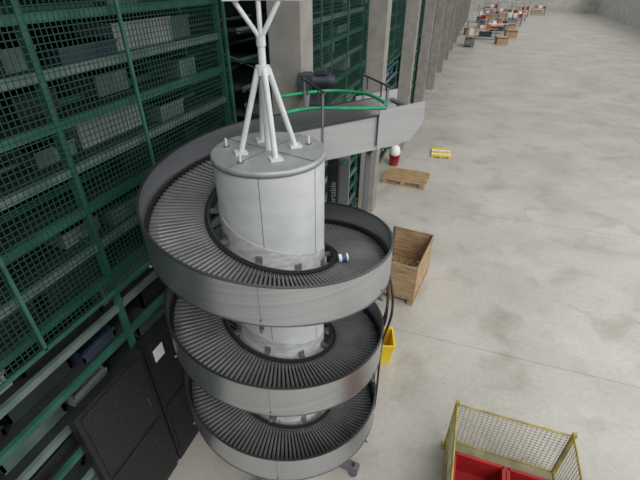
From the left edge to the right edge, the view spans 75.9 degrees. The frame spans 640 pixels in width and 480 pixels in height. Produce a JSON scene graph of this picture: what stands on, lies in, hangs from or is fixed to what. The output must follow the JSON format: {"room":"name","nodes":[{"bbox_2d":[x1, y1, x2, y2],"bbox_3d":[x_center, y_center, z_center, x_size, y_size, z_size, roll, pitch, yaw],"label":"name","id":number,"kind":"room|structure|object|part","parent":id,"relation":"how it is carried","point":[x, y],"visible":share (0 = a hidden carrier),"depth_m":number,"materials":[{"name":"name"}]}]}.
{"room":"distribution center","nodes":[
{"label":"distribution center","id":0,"kind":"room"},
{"bbox_2d":[0,0,356,123],"bbox_3d":[8.436,-19.477,31.827,0.200,8.000,84.000,11,35,16],"label":"wall","id":1,"kind":"structure","parent":0,"point":[247,6],"depth_m":6.49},
{"bbox_2d":[168,10,639,479],"bbox_3d":[18.069,-14.253,31.220,20.200,0.100,84.000,11,35,16],"label":"floor","id":2,"kind":"structure","parent":0,"point":[526,306],"depth_m":8.46,"materials":[{"name":"concrete"}]},
{"bbox_2d":[0,0,231,479],"bbox_3d":[-2.428,-0.552,3.238,1.320,7.400,4.500,11,35,16],"label":"shelving rack","id":3,"kind":"object","parent":2,"relation":"on","point":[37,442],"visible":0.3,"depth_m":3.35,"materials":[{"name":"green metal"}]},
{"bbox_2d":[0,0,236,391],"bbox_3d":[-1.753,-1.473,2.360,0.024,4.530,4.524,11,35,16],"label":"mesh fence","id":4,"kind":"object","parent":3,"relation":"attached to","point":[45,348],"visible":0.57,"depth_m":3.07,"materials":[{"name":"teal metal"}]},
{"bbox_2d":[65,313,198,479],"bbox_3d":[-1.598,1.656,4.794,0.130,2.000,2.440,11,35,16],"label":"tall cabinet","id":5,"kind":"object","parent":2,"relation":"on","point":[136,423],"visible":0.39,"depth_m":4.04,"materials":[{"name":"metal"}]},
{"bbox_2d":[176,0,365,206],"bbox_3d":[-0.428,-2.918,6.881,1.320,7.400,4.160,11,35,16],"label":"shelving rack","id":6,"kind":"object","parent":2,"relation":"on","point":[244,51],"visible":0.06,"depth_m":6.08,"materials":[{"name":"green metal"}]},
{"bbox_2d":[312,0,368,105],"bbox_3d":[0.247,-3.965,5.921,0.024,4.230,4.184,11,35,16],"label":"mesh fence","id":7,"kind":"object","parent":6,"relation":"attached to","point":[333,15],"visible":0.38,"depth_m":6.93,"materials":[{"name":"teal metal"}]},
{"bbox_2d":[136,0,425,479],"bbox_3d":[-0.176,0.010,4.024,2.017,5.600,2.915,16,36,23],"label":"conveyor","id":8,"kind":"object","parent":2,"relation":"on","point":[250,298],"visible":1,"depth_m":3.43,"materials":[{"name":"silver metal"}]},
{"bbox_3d":[-0.364,-1.395,2.626,0.488,1.721,0.424,14,36,21],"label":"lifting frame","id":9,"kind":"part","parent":8,"relation":"part of","materials":[{"name":"white paint"}]},
{"bbox_3d":[-0.302,1.194,4.588,1.710,3.000,1.767,-11,34,-16],"label":"frame","id":10,"kind":"part","parent":8,"relation":"part of","materials":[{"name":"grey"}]},
{"bbox_3d":[-0.036,-1.548,4.339,0.395,0.450,0.538,0,33,0],"label":"gear motor","id":11,"kind":"part","parent":8,"relation":"part of","materials":[{"name":"grey metal"}]},
{"bbox_2d":[266,0,312,114],"bbox_3d":[-0.314,-1.833,4.659,0.380,8.000,0.360,11,35,16],"label":"concrete column","id":12,"kind":"structure","parent":2,"relation":"on","point":[290,31],"depth_m":4.35,"materials":[{"name":"grey concrete"}]},
{"bbox_2d":[326,155,349,335],"bbox_3d":[0.238,0.186,5.957,0.280,3.200,0.360,2,33,3],"label":"tall cabinet","id":13,"kind":"object","parent":2,"relation":"on","point":[338,169],"visible":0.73,"depth_m":5.17,"materials":[{"name":"black metal"}]},
{"bbox_2d":[312,0,403,201],"bbox_3d":[1.071,-5.264,10.492,1.320,7.400,4.160,11,35,16],"label":"shelving rack","id":14,"kind":"object","parent":2,"relation":"on","point":[390,74],"visible":0.1,"depth_m":10.64,"materials":[{"name":"green metal"}]},
{"bbox_2d":[387,0,406,65],"bbox_3d":[1.747,-6.310,9.533,0.024,4.230,4.184,11,35,16],"label":"mesh fence","id":15,"kind":"object","parent":14,"relation":"attached to","point":[396,13],"visible":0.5,"depth_m":11.06,"materials":[{"name":"teal metal"}]},
{"bbox_2d":[358,0,391,211],"bbox_3d":[1.186,-4.179,8.271,0.380,8.000,0.360,11,35,16],"label":"concrete column","id":16,"kind":"structure","parent":2,"relation":"on","point":[379,20],"depth_m":8.40,"materials":[{"name":"grey concrete"}]},
{"bbox_2d":[380,327,395,363],"bbox_3d":[0.887,1.628,6.270,0.460,0.440,0.400,2,33,4],"label":"bin","id":17,"kind":"object","parent":2,"relation":"on","point":[389,341],"visible":0.42,"depth_m":6.18,"materials":[{"name":"plastic"}]},
{"bbox_2d":[389,145,400,165],"bbox_3d":[2.298,-2.613,12.626,0.340,0.630,0.340,11,35,16],"label":"bucket","id":18,"kind":"object","parent":2,"relation":"on","point":[394,154],"visible":0.92,"depth_m":12.50,"materials":[{"name":"plastic"}]},
{"bbox_2d":[388,0,421,103],"bbox_3d":[2.571,-7.609,14.104,1.320,7.400,4.160,11,35,16],"label":"shelving rack","id":19,"kind":"object","parent":2,"relation":"on","point":[399,58],"visible":0.07,"depth_m":13.21,"materials":[{"name":"green metal"}]},
{"bbox_2d":[417,0,425,38],"bbox_3d":[3.246,-8.655,13.144,0.024,4.230,4.184,11,35,16],"label":"mesh fence","id":20,"kind":"object","parent":19,"relation":"attached to","point":[423,1],"visible":0.3,"depth_m":15.21,"materials":[{"name":"teal metal"}]},
{"bbox_2d":[381,167,429,189],"bbox_3d":[2.479,-1.798,11.817,1.200,0.144,0.900,13,35,19],"label":"wooden pallet","id":21,"kind":"object","parent":2,"relation":"on","point":[404,176],"visible":1,"depth_m":11.67,"materials":[{"name":"brown wood"}]},
{"bbox_2d":[384,226,433,305],"bbox_3d":[1.557,0.449,7.726,0.800,0.831,1.200,15,36,22],"label":"crate","id":22,"kind":"object","parent":2,"relation":"on","point":[407,280],"visible":0.64,"depth_m":7.85,"materials":[{"name":"brown wood"}]},
{"bbox_2d":[396,0,421,149],"bbox_3d":[2.685,-6.524,11.883,0.380,8.000,0.360,11,35,16],"label":"concrete column","id":23,"kind":"structure","parent":2,"relation":"on","point":[413,7],"depth_m":12.25,"materials":[{"name":"grey concrete"}]},
{"bbox_2d":[410,6,423,102],"bbox_3d":[4.071,-9.955,17.716,1.320,7.400,4.160,11,35,16],"label":"shelving rack","id":24,"kind":"object","parent":2,"relation":"on","point":[423,6],"visible":0.11,"depth_m":17.09,"materials":[{"name":"green metal"}]},
{"bbox_2d":[413,0,436,102],"bbox_3d":[4.185,-8.870,15.494,0.380,8.000,0.360,11,35,16],"label":"concrete column","id":25,"kind":"structure","parent":2,"relation":"on","point":[430,5],"depth_m":16.18,"materials":[{"name":"grey concrete"}]},
{"bbox_2d":[425,0,445,89],"bbox_3d":[5.684,-11.215,19.106,0.380,8.000,0.360,11,35,16],"label":"concrete column","id":26,"kind":"structure","parent":2,"relation":"on","point":[440,9],"depth_m":19.97,"materials":[{"name":"grey concrete"}]},
{"bbox_2d":[431,147,450,158],"bbox_3d":[3.986,-2.868,13.527,0.600,0.075,0.730,8,34,12],"label":"pallet","id":27,"kind":"object","parent":2,"relation":"on","point":[438,152],"visible":1,"depth_m":13.47,"materials":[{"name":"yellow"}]},
{"bbox_2d":[436,0,452,72],"bbox_3d":[7.184,-13.560,22.717,0.380,8.000,0.360,11,35,16],"label":"concrete column","id":28,"kind":"structure","parent":2,"relation":"on","point":[448,6],"depth_m":23.66,"materials":[{"name":"grey concrete"}]},
{"bbox_2d":[444,0,456,59],"bbox_3d":[8.684,-15.906,26.329,0.380,8.000,0.360,11,35,16],"label":"concrete column","id":29,"kind":"structure","parent":2,"relation":"on","point":[454,2],"depth_m":27.33,"materials":[{"name":"grey concrete"}]},
{"bbox_2d":[449,0,460,49],"bbox_3d":[10.183,-18.251,29.941,0.380,8.000,0.360,11,35,16],"label":"concrete column","id":30,"kind":"structure","parent":2,"relation":"on","point":[458,1],"depth_m":31.01,"materials":[{"name":"grey concrete"}]},
{"bbox_2d":[454,0,462,41],"bbox_3d":[11.683,-20.597,33.552,0.380,8.000,0.360,11,35,16],"label":"concrete column","id":31,"kind":"structure","parent":2,"relation":"on","point":[461,1],"depth_m":34.66,"materials":[{"name":"grey concrete"}]},
{"bbox_2d":[458,0,464,35],"bbox_3d":[13.183,-22.942,37.164,0.380,8.000,0.360,11,35,16],"label":"concrete column","id":32,"kind":"structure","parent":2,"relation":"on","point":[463,5],"depth_m":38.36,"materials":[{"name":"grey concrete"}]},
{"bbox_2d":[460,0,466,30],"bbox_3d":[14.682,-25.288,40.776,0.380,8.000,0.360,11,35,16],"label":"concrete column","id":33,"kind":"structure","parent":2,"relation":"on","point":[465,0],"depth_m":41.98,"materials":[{"name":"grey concrete"}]},
{"bbox_2d":[463,0,468,25],"bbox_3d":[16.182,-27.633,44.387,0.380,8.000,0.360,11,35,16],"label":"concrete column","id":34,"kind":"structure","parent":2,"relation":"on","point":[467,0],"depth_m":45.67,"materials":[{"name":"grey concrete"}]},
{"bbox_2d":[464,19,475,46],"bbox_3d":[12.259,-16.770,33.260,0.800,1.900,1.800,11,35,16],"label":"workbench","id":35,"kind":"object","parent":2,"relation":"on","point":[469,40],"visible":1,"depth_m":32.99,"materials":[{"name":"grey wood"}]},
{"bbox_2d":[464,27,475,34],"bbox_3d":[14.603,-20.376,39.980,0.900,0.627,0.828,2,33,3],"label":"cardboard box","id":36,"kind":"object","parent":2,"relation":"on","point":[465,28],"visible":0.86,"depth_m":39.79,"materials":[{"name":"brown cardboard"}]},
{"bbox_2d":[476,4,483,21],"bbox_3d":[19.543,-27.500,49.782,0.800,1.900,1.800,11,35,16],"label":"workbench","id":37,"kind":"object","parent":2,"relation":"on","point":[481,11],"visible":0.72,"depth_m":49.54,"materials":[{"name":"white metal"}]},
{"bbox_2d":[477,7,488,27],"bbox_3d":[17.948,-24.342,44.920,0.800,1.900,1.800,17,37,24],"label":"workbench","id":38,"kind":"object","parent":2,"relation":"on","point":[483,17],"visible":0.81,"depth_m":44.77,"materials":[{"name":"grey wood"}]},
{"bbox_2d":[475,15,499,39],"bbox_3d":[15.037,-19.127,36.889,1.800,1.900,0.800,11,35,16],"label":"workbench","id":39,"kind":"object","parent":2,"relation":"on","point":[481,33],"visible":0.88,"depth_m":36.86,"materials":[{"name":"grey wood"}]},
{"bbox_2d":[483,0,498,13],"bbox_3d":[24.952,-33.971,59.748,1.800,1.900,0.800,8,34,12],"label":"workbench","id":40,"kind":"object","parent":2,"relation":"on","point":[496,5],"visible":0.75,"depth_m":59.82,"materials":[{"name":"grey metal"}]},
{"bbox_2d":[484,3,499,19],"bbox_3d":[21.334,-28.314,51.035,1.800,1.900,0.800,11,35,16],"label":"workbench","id":41,"kind":"object","parent":2,"relation":"on","point":[487,12],"visible":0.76,"depth_m":50.96,"materials":[{"name":"orange paint"}]},
{"bbox_2d":[486,11,507,31],"bbox_3d":[17.625,-21.520,40.574,1.800,1.900,0.800,0,33,-1],"label":"workbench","id":42,"kind":"object","parent":2,"relation":"on","point":[500,28],"visible":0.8,"depth_m":40.54,"materials":[{"name":"white metal"}]},
{"bbox_2d":[494,36,509,44],"bbox_3d":[15.275,-16.788,34.456,0.900,0.627,0.828,2,33,2],"label":"cardboard box","id":43,"kind":"object","parent":2,"relation":"on","point":[499,40],"visible":1,"depth_m":34.27,"materials":[{"name":"brown cardboard"}]},
{"bbox_2d":[495,2,511,18],"bbox_3d":[24.161,-30.084,53.762,1.800,1.900,0.800,5,33,8],"label":"workbench","id":44,"kind":"object","parent":2,"relation":"on","point":[500,9],"visible":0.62,"depth_m":53.78,"materials":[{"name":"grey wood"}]},
{"bbox_2d":[503,23,515,30],"bbox_3d":[19.832,-22.293,42.869,1.000,0.696,0.920,4,33,6],"label":"cardboard box","id":45,"kind":"object","parent":2,"relation":"on","point":[510,25],"visible":0.64,"depth_m":42.55,"materials":[{"name":"brown cardboard"}]},
{"bbox_2d":[504,29,518,37],"bbox_3d":[17.762,-19.225,38.145,1.000,0.696,0.920,5,33,8],"label":"cardboard box","id":46,"kind":"object","parent":2,"relation":"on","point":[512,33],"visible":0.93,"depth_m":37.89,"materials":[{"name":"brown cardboard"}]},
{"bbox_2d":[441,400,582,479],"bbox_3d":[1.968,2.609,4.337,1.300,0.900,1.180,11,35,16],"label":"container","id":47,"kind":"object","parent":2,"relation":"on","point":[462,461],"visible":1,"depth_m":4.65,"materials":[{"name":"yellow metal"}]},
{"bbox_2d":[505,6,523,25],"bbox_3d":[21.956,-25.312,46.413,1.800,1.900,0.800,11,35,16],"label":"workbench","id":48,"kind":"object","parent":2,"relation":"on","point":[510,14],"visible":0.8,"depth_m":46.31,"materials":[{"name":"grey metal"}]},
{"bbox_2d":[509,4,526,20],"bbox_3d":[24.685,-28.255,50.945,1.800,1.900,0.800,-6,33,-9],"label":"workbench","id":49,"kind":"object","parent":2,"relation":"on","point":[515,11],"visible":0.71,"depth_m":50.90,"materials":[{"name":"white metal"}]},
{"bbox_2d":[515,1,530,16],"bbox_3d":[27.743,-31.712,56.268,1.800,1.900,0.800,11,35,16],"label":"workbench","id":50,"kind":"object","parent":2,"relation":"on","point":[519,7],"visible":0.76,"depth_m":56.12,"materials":[{"name":"grey metal"}]},
{"bbox_2d":[531,3,546,14],"bbox_3d":[31.419,-33.322,58.747,1.800,1.900,0.800,11,35,16],"label":"workbench","id":51,"kind":"object","parent":2,"relation":"on","point":[536,6],"visible":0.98,"depth_m":58.70,"materials":[{"name":"grey"}]},
{"bbox_2d":[469,0,598,12],"bbox_3d":[31.914,-39.304,62.358,20.600,8.000,0.200,11,35,16],"label":"wall","id":52,"kind":"structure","parent":0,"point":[560,6],"depth_m":63.10,"materials":[{"name":"paint"}]},
{"bbox_2d":[596,0,639,29],"bbox_3d":[27.701,-14.565,27.018,0.200,5.000,84.000,11,35,16],"label":"wall","id":53,"kind":"structure","parent":0,"point":[627,12],"depth_m":49.82,"materials":[{"name":"paint"}]}
]}

